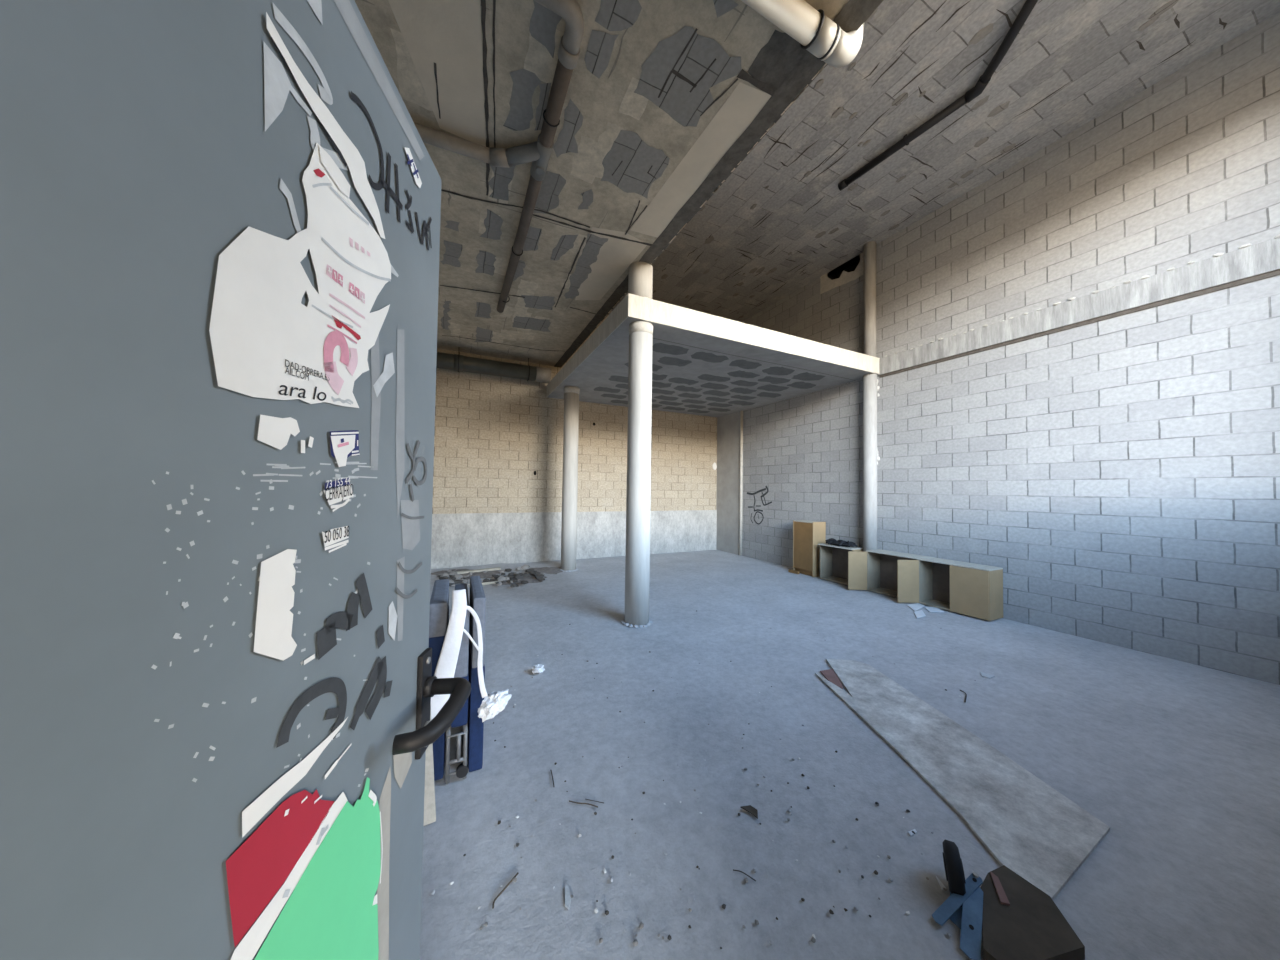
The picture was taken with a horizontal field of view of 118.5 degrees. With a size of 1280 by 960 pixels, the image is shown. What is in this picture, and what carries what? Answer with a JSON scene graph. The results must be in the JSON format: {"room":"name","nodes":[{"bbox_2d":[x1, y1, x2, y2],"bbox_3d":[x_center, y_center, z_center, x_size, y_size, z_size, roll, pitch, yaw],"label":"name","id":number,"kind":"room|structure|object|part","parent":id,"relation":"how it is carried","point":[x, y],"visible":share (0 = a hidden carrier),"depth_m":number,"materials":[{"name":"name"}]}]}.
{"room":"abandoned warehouse","nodes":[
{"label":"abandoned warehouse","id":0,"kind":"room"},
{"bbox_2d":[432,311,716,513],"bbox_3d":[-1.902,-1.105,8.668,8.837,5.990,0.250,2,-2,-26],"label":"wall","id":1,"kind":"structure","parent":0,"point":[498,441],"depth_m":8.36,"materials":[{"name":"beige brick"}]},
{"bbox_2d":[431,510,716,568],"bbox_3d":[-1.879,1.302,8.487,8.837,1.170,0.018,2,-2,-26],"label":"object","id":2,"kind":"structure","parent":1,"relation":"attached to","point":[463,539],"depth_m":8.37,"materials":[{"name":"grey concrete"}]},
{"bbox_2d":[355,0,882,367],"bbox_3d":[-1.778,-3.591,3.823,4.742,1.861,8.693,2,-2,-26],"label":"ceiling","id":3,"kind":"structure","parent":0,"point":[665,99],"depth_m":2.86,"materials":[{"name":"grey concrete"}]},
{"bbox_2d":[436,352,550,382],"bbox_3d":[-3.807,-2.363,7.312,4.130,0.489,0.346,2,-2,-26],"label":"drain pipe","id":4,"kind":"object","parent":3,"relation":"hanging from","point":[456,362],"visible":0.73,"depth_m":7.60,"materials":[{"name":"plastic"}]},
{"bbox_2d":[454,354,462,371],"bbox_3d":[-3.542,-2.285,7.438,0.160,0.320,0.320,2,-2,-26],"label":"socket","id":5,"kind":"object","parent":4,"relation":"attached to","point":[458,359],"depth_m":7.32,"materials":[{"name":"plastic"}]},
{"bbox_2d":[535,366,550,382],"bbox_3d":[-2.083,-2.247,8.141,0.300,0.316,0.316,2,-2,-26],"label":"socket","id":6,"kind":"object","parent":4,"relation":"attached to","point":[542,374],"depth_m":8.02,"materials":[{"name":"plastic"}]},
{"bbox_2d":[414,0,583,312],"bbox_3d":[-2.469,-2.615,3.276,2.962,0.149,4.043,2,-2,-26],"label":"drain pipe","id":7,"kind":"object","parent":3,"relation":"attached to","point":[539,152],"visible":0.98,"depth_m":2.92,"materials":[{"name":"brown plastic"}]},
{"bbox_2d":[741,0,863,66],"bbox_3d":[-0.251,-3.390,1.598,3.573,1.729,0.160,2,-2,-26],"label":"drain pipe","id":8,"kind":"object","parent":3,"relation":"attached to","point":[815,32],"visible":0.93,"depth_m":2.14,"materials":[{"name":"plastic"}]},
{"bbox_2d":[806,14,840,60],"bbox_3d":[1.051,-2.572,2.211,0.150,0.144,0.144,2,-2,-26],"label":"socket","id":9,"kind":"object","parent":8,"relation":"attached to","point":[825,40],"depth_m":2.18,"materials":[{"name":"plastic"}]},
{"bbox_2d":[420,550,1279,959],"bbox_3d":[0.214,1.698,4.119,8.837,0.041,9.690,2,-2,-26],"label":"floor","id":10,"kind":"structure","parent":0,"point":[1180,760],"depth_m":2.12,"materials":[{"name":"grey concrete"}]},
{"bbox_2d":[424,707,435,825],"bbox_3d":[-1.101,1.256,1.873,0.134,0.760,0.268,2,-2,-44],"label":"batten","id":11,"kind":"object","parent":10,"relation":"on","point":[429,794],"visible":0.2,"depth_m":1.83,"materials":[{"name":"beige wood"}]},
{"bbox_2d":[429,579,448,780],"bbox_3d":[-1.247,1.162,2.353,0.100,0.960,0.620,2,-2,-26],"label":"bed","id":12,"kind":"object","parent":10,"relation":"on","point":[439,601],"visible":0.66,"depth_m":2.09,"materials":[{"name":"blue fabric"}]},
{"bbox_2d":[431,584,469,783],"bbox_3d":[-1.179,1.123,2.314,0.254,1.028,0.652,2,-2,-26],"label":"bed","id":13,"kind":"object","parent":10,"relation":"on","point":[461,670],"depth_m":2.07,"materials":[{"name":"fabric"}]},
{"bbox_3d":[-1.063,0.977,2.048,0.226,0.747,0.068,2,-2,-26],"label":"padded strip","id":14,"kind":"part","parent":13,"relation":"part of","materials":[{"name":"white fabric"}]},
{"bbox_3d":[-1.081,1.509,2.243,0.107,0.256,0.394,2,-2,-26],"label":"leg frame","id":15,"kind":"part","parent":13,"relation":"part of","materials":[{"name":"metal"}]},
{"bbox_3d":[-1.122,1.229,2.368,0.085,0.270,0.600,2,-2,-26],"label":"mattress","id":16,"kind":"part","parent":13,"relation":"part of","materials":[{"name":"blue fabric"}]},
{"bbox_2d":[463,606,487,697],"bbox_3d":[-0.925,0.960,2.124,0.156,0.538,0.013,2,-2,-33],"label":"strap","id":17,"kind":"object","parent":13,"relation":"hanging from","point":[479,647],"visible":0.97,"depth_m":2.14,"materials":[{"name":"white fabric"}]},
{"bbox_2d":[478,689,511,721],"bbox_3d":[-0.842,1.290,2.194,0.198,0.143,0.149,2,-2,-26],"label":"plastic bag","id":18,"kind":"object","parent":17,"relation":"hanging from","point":[495,702],"visible":1,"depth_m":2.16,"materials":[{"name":"white plastic"}]},
{"bbox_2d":[453,579,467,583],"bbox_3d":[-3.070,1.685,6.292,0.417,0.040,0.060,1,-2,-22],"label":"batten","id":19,"kind":"object","parent":10,"relation":"on","point":[455,581],"visible":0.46,"depth_m":6.30,"materials":[{"name":"wood"}]},
{"bbox_2d":[467,576,485,771],"bbox_3d":[-1.053,1.162,2.436,0.075,0.970,0.620,2,-2,-26],"label":"bed","id":20,"kind":"object","parent":10,"relation":"on","point":[477,600],"visible":0.74,"depth_m":2.16,"materials":[{"name":"blue fabric"}]},
{"bbox_3d":[-1.056,1.357,2.431,0.075,0.580,0.620,2,-2,-26],"label":"mattress","id":21,"kind":"part","parent":20,"relation":"part of","materials":[{"name":"blue fabric"}]},
{"bbox_2d":[469,581,499,586],"bbox_3d":[-2.593,1.700,6.229,0.579,0.040,0.030,2,-2,-30],"label":"batten","id":22,"kind":"object","parent":10,"relation":"on","point":[492,582],"visible":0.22,"depth_m":6.27,"materials":[{"name":"brown wood"}]},
{"bbox_2d":[431,567,562,584],"bbox_3d":[-2.565,1.725,6.903,2.651,0.066,1.401,1,-1,-11],"label":"dirt","id":23,"kind":"object","parent":10,"relation":"on","point":[547,570],"visible":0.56,"depth_m":6.91,"materials":[{"name":"grey soil"}]},
{"bbox_2d":[454,574,462,579],"bbox_3d":[-3.124,1.664,6.543,0.152,0.098,0.132,2,-2,-44],"label":"chunk","id":24,"kind":"object","parent":23,"relation":"on","point":[458,576],"visible":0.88,"depth_m":6.51,"materials":[{"name":"grey concrete"}]},
{"bbox_2d":[457,567,499,573],"bbox_3d":[-3.024,1.685,7.058,0.835,0.040,0.070,2,-2,-35],"label":"batten","id":25,"kind":"object","parent":23,"relation":"on","point":[496,568],"visible":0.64,"depth_m":7.05,"materials":[{"name":"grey wood"}]},
{"bbox_2d":[497,576,505,580],"bbox_3d":[-2.330,1.659,6.404,0.148,0.096,0.129,1,-2,-21],"label":"chunk","id":26,"kind":"object","parent":23,"relation":"on","point":[501,578],"visible":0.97,"depth_m":6.37,"materials":[{"name":"grey concrete"}]},
{"bbox_2d":[535,574,543,578],"bbox_3d":[-1.748,1.678,6.605,0.144,0.085,0.175,0,-2,21],"label":"chunk","id":27,"kind":"object","parent":23,"relation":"on","point":[539,576],"visible":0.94,"depth_m":6.56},
{"bbox_2d":[492,872,518,908],"bbox_3d":[-0.538,1.627,1.514,0.020,0.006,0.145,0,-2,22],"label":"twig","id":28,"kind":"object","parent":10,"relation":"on","point":[517,873],"visible":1,"depth_m":1.50,"materials":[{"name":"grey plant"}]},
{"bbox_2d":[532,664,544,673],"bbox_3d":[-0.881,1.637,3.298,0.109,0.073,0.114,2,-2,-26],"label":"paper scrap","id":29,"kind":"object","parent":10,"relation":"on","point":[538,668],"visible":1,"depth_m":3.27,"materials":[{"name":"white paper"}]},
{"bbox_2d":[565,885,570,909],"bbox_3d":[-0.282,1.632,1.490,0.023,0.007,0.090,1,-1,-11],"label":"paper scrap","id":30,"kind":"object","parent":10,"relation":"on","point":[567,893],"visible":1,"depth_m":1.48,"materials":[{"name":"white paper"}]},
{"bbox_2d":[560,386,579,571],"bbox_3d":[-1.390,-0.024,7.564,0.378,3.647,0.385,2,-2,-26],"label":"concrete column","id":31,"kind":"structure","parent":10,"relation":"on","point":[571,393],"depth_m":7.45,"materials":[{"name":"white concrete"}]},
{"bbox_2d":[547,293,878,416],"bbox_3d":[1.003,-1.951,7.465,4.685,0.282,4.466,2,-2,-26],"label":"mezzanine slab","id":32,"kind":"object","parent":31,"relation":"on","point":[704,364],"visible":0.88,"depth_m":6.14,"materials":[{"name":"concrete"}]},
{"bbox_2d":[628,261,652,298],"bbox_3d":[0.014,-2.392,4.700,0.348,0.458,0.323,2,-2,-26],"label":"stub","id":33,"kind":"object","parent":32,"relation":"on","point":[640,277],"visible":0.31,"depth_m":4.58,"materials":[{"name":"concrete"}]},
{"bbox_2d":[569,800,597,807],"bbox_3d":[-0.286,1.641,1.931,0.156,0.005,0.012,1,-1,12],"label":"twig","id":34,"kind":"object","parent":10,"relation":"on","point":[569,800],"visible":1,"depth_m":1.93,"materials":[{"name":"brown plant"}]},
{"bbox_2d":[621,321,652,627],"bbox_3d":[-0.021,-0.077,4.649,0.370,3.647,0.388,2,-2,-26],"label":"concrete column","id":35,"kind":"structure","parent":10,"relation":"on","point":[638,490],"depth_m":4.53,"materials":[{"name":"white concrete"}]},
{"bbox_2d":[733,869,755,880],"bbox_3d":[0.436,1.644,1.588,0.095,0.004,0.014,0,-2,28],"label":"twig","id":36,"kind":"object","parent":10,"relation":"on","point":[733,869],"visible":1,"depth_m":1.59,"materials":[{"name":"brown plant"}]},
{"bbox_2d":[740,805,757,818],"bbox_3d":[0.553,1.647,1.903,0.089,0.014,0.045,0,-2,38],"label":"dry leaf","id":37,"kind":"object","parent":10,"relation":"on","point":[749,808],"visible":1,"depth_m":1.90,"materials":[{"name":"brown plant"}]},
{"bbox_2d":[788,520,825,576],"bbox_3d":[3.262,1.319,7.453,0.417,1.030,0.519,2,-2,-26],"label":"base cabinet","id":38,"kind":"object","parent":10,"relation":"on","point":[807,534],"visible":0.92,"depth_m":7.30,"materials":[{"name":"beige wood"}]},
{"bbox_3d":[3.206,1.323,7.659,0.340,1.030,0.018,2,-2,-26],"label":"panel","id":39,"kind":"part","parent":38,"relation":"part of","materials":[{"name":"brown wood"}]},
{"bbox_3d":[3.164,1.275,7.384,0.016,0.912,0.442,2,-2,-26],"label":"door","id":40,"kind":"part","parent":38,"relation":"part of","materials":[{"name":"brown wood"}]},
{"bbox_3d":[3.313,0.814,7.464,0.340,0.018,0.442,2,-2,-26],"label":"panel","id":41,"kind":"part","parent":38,"relation":"part of","materials":[{"name":"brown wood"}]},
{"bbox_3d":[3.405,1.316,7.244,0.340,1.030,0.018,2,-2,-26],"label":"panel","id":42,"kind":"part","parent":38,"relation":"part of","materials":[{"name":"beige wood"}]},
{"bbox_2d":[818,543,862,584],"bbox_3d":[3.585,1.492,6.801,0.373,0.636,0.654,2,-2,-26],"label":"base cabinet","id":43,"kind":"object","parent":10,"relation":"on","point":[833,558],"visible":0.54,"depth_m":7.03,"materials":[{"name":"grey wood"}]},
{"bbox_3d":[3.470,1.507,7.097,0.323,0.618,0.018,2,-2,-26],"label":"panel","id":44,"kind":"part","parent":43,"relation":"part of","materials":[{"name":"white wood"}]},
{"bbox_3d":[3.599,1.802,6.803,0.315,0.018,0.614,2,-2,-26],"label":"panel","id":45,"kind":"part","parent":43,"relation":"part of","materials":[{"name":"beige wood"}]},
{"bbox_3d":[3.589,1.183,6.809,0.373,0.018,0.654,2,-2,-26],"label":"panel","id":46,"kind":"part","parent":43,"relation":"part of","materials":[{"name":"white wood"}]},
{"bbox_2d":[825,538,857,546],"bbox_3d":[3.584,1.117,6.791,0.309,0.116,0.538,2,-2,-26],"label":"cloth bundle","id":47,"kind":"object","parent":43,"relation":"on","point":[832,541],"visible":1,"depth_m":6.70,"materials":[{"name":"fabric"}]},
{"bbox_3d":[3.749,1.507,6.880,0.008,0.580,0.614,2,-2,-26],"label":"panel","id":48,"kind":"part","parent":43,"relation":"part of","materials":[{"name":"grey wood"}]},
{"bbox_2d":[848,549,928,597],"bbox_3d":[3.873,1.470,5.965,0.601,0.646,0.912,2,-2,-26],"label":"base cabinet","id":49,"kind":"object","parent":10,"relation":"on","point":[875,570],"visible":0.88,"depth_m":6.23,"materials":[{"name":"beige wood"}]},
{"bbox_3d":[3.561,1.482,6.236,0.300,0.620,0.018,1,-1,1],"label":"door","id":50,"kind":"part","parent":49,"relation":"part of","materials":[{"name":"beige wood"}]},
{"bbox_3d":[3.861,1.488,6.297,0.333,0.628,0.018,2,-2,-26],"label":"panel","id":51,"kind":"part","parent":49,"relation":"part of","materials":[{"name":"white wood"}]},
{"bbox_3d":[4.016,1.786,5.950,0.325,0.018,0.732,2,-2,-26],"label":"panel","id":52,"kind":"part","parent":49,"relation":"part of","materials":[{"name":"beige wood"}]},
{"bbox_3d":[4.025,1.159,5.966,0.339,0.018,0.772,2,-2,-26],"label":"panel","id":53,"kind":"part","parent":49,"relation":"part of","materials":[{"name":"white wood"}]},
{"bbox_3d":[4.170,1.486,6.030,0.008,0.590,0.732,2,-2,-26],"label":"panel","id":54,"kind":"part","parent":49,"relation":"part of","materials":[{"name":"grey wood"}]},
{"bbox_2d":[908,829,916,835],"bbox_3d":[1.288,1.663,1.796,0.050,0.007,0.016,1,-2,-20],"label":"paper scrap","id":55,"kind":"object","parent":10,"relation":"on","point":[910,833],"visible":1,"depth_m":1.79,"materials":[{"name":"white paper"}]},
{"bbox_2d":[907,603,923,610],"bbox_3d":[3.878,1.788,5.388,0.483,0.009,0.168,2,-2,-37],"label":"paper scrap","id":56,"kind":"object","parent":10,"relation":"on","point":[916,606],"visible":1,"depth_m":5.37,"materials":[{"name":"white paper"}]},
{"bbox_2d":[914,610,925,617],"bbox_3d":[3.713,1.777,5.053,0.114,0.008,0.450,0,-2,29],"label":"paper scrap","id":57,"kind":"object","parent":10,"relation":"on","point":[920,613],"visible":1,"depth_m":5.02,"materials":[{"name":"white paper"}]},
{"bbox_2d":[924,607,943,611],"bbox_3d":[4.044,1.786,5.256,0.186,0.007,0.294,0,-1,16],"label":"paper scrap","id":58,"kind":"object","parent":10,"relation":"on","point":[930,609],"visible":1,"depth_m":5.24,"materials":[{"name":"white paper"}]},
{"bbox_2d":[936,876,945,889],"bbox_3d":[1.237,1.655,1.562,0.017,0.006,0.054,0,-2,17],"label":"paper scrap","id":59,"kind":"object","parent":10,"relation":"on","point":[942,886],"visible":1,"depth_m":1.56,"materials":[{"name":"grey paper"}]},
{"bbox_2d":[897,557,1002,620],"bbox_3d":[4.226,1.460,5.243,0.611,0.641,0.969,2,-2,-26],"label":"base cabinet","id":60,"kind":"object","parent":10,"relation":"on","point":[970,589],"visible":1,"depth_m":5.15,"materials":[{"name":"beige wood"}]},
{"bbox_3d":[3.897,1.472,5.538,0.300,0.615,0.018,1,-1,1],"label":"door","id":61,"kind":"part","parent":60,"relation":"part of","materials":[{"name":"beige wood"}]},
{"bbox_3d":[4.200,1.478,5.604,0.343,0.623,0.018,2,-2,-26],"label":"panel","id":62,"kind":"part","parent":60,"relation":"part of","materials":[{"name":"beige wood"}]},
{"bbox_3d":[4.368,1.773,5.230,0.335,0.018,0.792,2,-2,-26],"label":"panel","id":63,"kind":"part","parent":60,"relation":"part of","materials":[{"name":"beige wood"}]},
{"bbox_3d":[4.527,1.476,5.312,0.008,0.585,0.792,2,-2,-26],"label":"panel","id":64,"kind":"part","parent":60,"relation":"part of","materials":[{"name":"beige wood"}]},
{"bbox_3d":[4.379,1.151,5.246,0.347,0.018,0.832,2,-2,-26],"label":"panel","id":65,"kind":"part","parent":60,"relation":"part of","materials":[{"name":"white wood"}]},
{"bbox_3d":[4.299,1.463,4.981,0.018,0.615,0.420,2,-2,-26],"label":"door","id":66,"kind":"part","parent":60,"relation":"part of","materials":[{"name":"beige wood"}]},
{"bbox_3d":[4.552,1.464,4.874,0.343,0.623,0.018,2,-2,-26],"label":"panel","id":67,"kind":"part","parent":60,"relation":"part of","materials":[{"name":"beige wood"}]},
{"bbox_2d":[932,839,982,959],"bbox_3d":[1.223,1.567,1.464,0.140,0.178,0.341,-1,-2,44],"label":"wheel","id":68,"kind":"object","parent":10,"relation":"on","point":[963,907],"visible":1,"depth_m":1.44,"materials":[{"name":"rubber"}]},
{"bbox_3d":[1.227,1.619,1.460,0.060,0.075,0.151,0,-2,40],"label":"fork plate","id":69,"kind":"part","parent":68,"relation":"part of","materials":[{"name":"blue metal"}]},
{"bbox_3d":[1.213,1.597,1.454,0.245,0.095,0.036,1,-2,-19],"label":"strap plate","id":70,"kind":"part","parent":68,"relation":"part of","materials":[{"name":"blue metal"}]},
{"bbox_3d":[1.216,1.607,1.396,0.055,0.087,0.236,-1,-2,44],"label":"fork plate","id":71,"kind":"part","parent":68,"relation":"part of","materials":[{"name":"blue metal"}]},
{"bbox_2d":[815,659,1109,899],"bbox_3d":[1.895,1.684,2.553,0.698,0.014,2.160,1,-1,-1],"label":"plank","id":72,"kind":"object","parent":10,"relation":"on","point":[1029,827],"visible":0.95,"depth_m":2.07,"materials":[{"name":"grey wood"}]},
{"bbox_2d":[820,669,842,688],"bbox_3d":[1.639,1.701,3.272,0.124,0.010,0.359,0,-1,13],"label":"wood splinter","id":73,"kind":"object","parent":72,"relation":"on","point":[830,675],"visible":0.95,"depth_m":3.29,"materials":[{"name":"brown wood"}]},
{"bbox_2d":[980,672,994,677],"bbox_3d":[3.059,1.726,3.358,0.087,0.007,0.099,2,-2,-44],"label":"paper scrap","id":74,"kind":"object","parent":10,"relation":"on","point":[981,673],"visible":1,"depth_m":3.36,"materials":[{"name":"white paper"}]},
{"bbox_2d":[980,865,1084,959],"bbox_3d":[1.384,1.632,1.393,0.447,0.044,0.272,2,-2,-26],"label":"wood offcut","id":75,"kind":"object","parent":10,"relation":"on","point":[1032,927],"visible":0.88,"depth_m":1.38,"materials":[{"name":"brown wood"}]},
{"bbox_2d":[990,871,1009,905],"bbox_3d":[1.416,1.608,1.499,0.027,0.008,0.136,0,-2,29],"label":"wood splinter","id":76,"kind":"object","parent":75,"relation":"on","point":[1002,896],"visible":1,"depth_m":1.49,"materials":[{"name":"wood"}]},
{"bbox_2d":[611,0,1279,321],"bbox_3d":[2.203,-4.258,5.746,4.624,0.316,8.680,2,-2,-26],"label":"ceiling","id":77,"kind":"structure","parent":0,"point":[781,221],"depth_m":4.38,"materials":[{"name":"grey concrete"}]},
{"bbox_2d":[838,0,1037,190],"bbox_3d":[3.249,-4.076,4.213,0.535,0.127,2.303,1,-1,-14],"label":"drain pipe","id":78,"kind":"object","parent":77,"relation":"attached to","point":[1028,6],"visible":1,"depth_m":4.05,"materials":[{"name":"black plastic"}]},
{"bbox_2d":[838,179,846,190],"bbox_3d":[2.788,-4.051,5.227,0.100,0.099,0.090,2,-2,-31],"label":"socket","id":79,"kind":"object","parent":78,"relation":"attached to","point":[843,184],"depth_m":5.20,"materials":[{"name":"black plastic"}]},
{"bbox_2d":[742,12,1279,684],"bbox_3d":[4.197,-1.139,6.478,0.250,6.121,8.990,2,-2,-26],"label":"wall","id":80,"kind":"structure","parent":0,"point":[1121,474],"depth_m":4.30,"materials":[{"name":"white brick"}]},
{"bbox_2d":[716,412,739,554],"bbox_3d":[2.326,0.101,9.995,0.030,3.665,0.990,2,-2,-26],"label":"trim","id":81,"kind":"structure","parent":80,"relation":"attached to","point":[728,426],"depth_m":9.98,"materials":[{"name":"paint"}]},
{"bbox_2d":[739,411,742,555],"bbox_3d":[2.532,0.093,9.534,0.067,3.665,0.070,2,-2,-26],"label":"trim","id":82,"kind":"structure","parent":80,"relation":"attached to","point":[741,412],"depth_m":9.51,"materials":[{"name":"paint"}]},
{"bbox_2d":[747,485,771,524],"bbox_3d":[2.803,0.590,8.982,0.001,0.922,0.835,2,-2,-26],"label":"graffiti","id":83,"kind":"object","parent":80,"relation":"attached to","point":[764,489],"depth_m":8.96,"materials":[{"name":"black paint"}]},
{"bbox_2d":[820,252,862,293],"bbox_3d":[3.794,-3.945,7.166,0.001,0.641,0.967,2,-2,-26],"label":"trim","id":84,"kind":"structure","parent":80,"relation":"attached to","point":[826,284],"depth_m":7.16,"materials":[{"name":"concrete"}]},
{"bbox_2d":[863,241,879,551],"bbox_3d":[3.936,-1.121,6.499,0.210,5.920,0.235,2,-2,-26],"label":"wall post","id":85,"kind":"object","parent":80,"relation":"attached to","point":[871,457],"visible":0.92,"depth_m":6.45,"materials":[{"name":"concrete"}]},
{"bbox_2d":[879,234,1279,377],"bbox_3d":[4.984,-1.949,4.565,0.068,0.358,4.214,2,-2,-26],"label":"concrete beam","id":86,"kind":"structure","parent":80,"relation":"attached to","point":[1247,264],"depth_m":4.17,"materials":[{"name":"concrete"}]},
{"bbox_3d":[1.969,-1.252,0.633,9.337,5.990,0.230,2,-2,-26],"label":"wall","id":87,"kind":"structure","parent":0,"visible":0},
{"bbox_2d":[0,0,470,959],"bbox_3d":[-0.262,0.544,0.131,0.123,2.088,0.949,1,-1,-7],"label":"door","id":88,"kind":"structure","parent":87,"relation":"in","point":[220,219],"depth_m":0.25,"materials":[{"name":"paint"}]},
{"bbox_2d":[209,143,390,407],"bbox_3d":[-0.292,-0.181,0.357,0.001,0.244,0.218,1,-1,-7],"label":"poster","id":89,"kind":"object","parent":88,"relation":"attached to","point":[300,250],"depth_m":0.32,"materials":[{"name":"paper"}]},
{"bbox_2d":[226,777,382,959],"bbox_3d":[-0.303,0.447,0.364,0.002,0.360,0.210,1,-1,-7],"label":"poster","id":90,"kind":"object","parent":88,"relation":"attached to","point":[331,911],"depth_m":0.35,"materials":[{"name":"green paper"}]},
{"bbox_3d":[-0.328,0.336,0.577,0.008,0.150,0.034,1,-1,-7],"label":"handle plate","id":91,"kind":"part","parent":88,"relation":"part of","materials":[{"name":"black plastic"}]},
{"bbox_3d":[-0.283,0.313,0.518,0.074,0.028,0.158,1,-1,-7],"label":"handle","id":92,"kind":"part","parent":88,"relation":"part of","materials":[{"name":"black plastic"}]}
]}

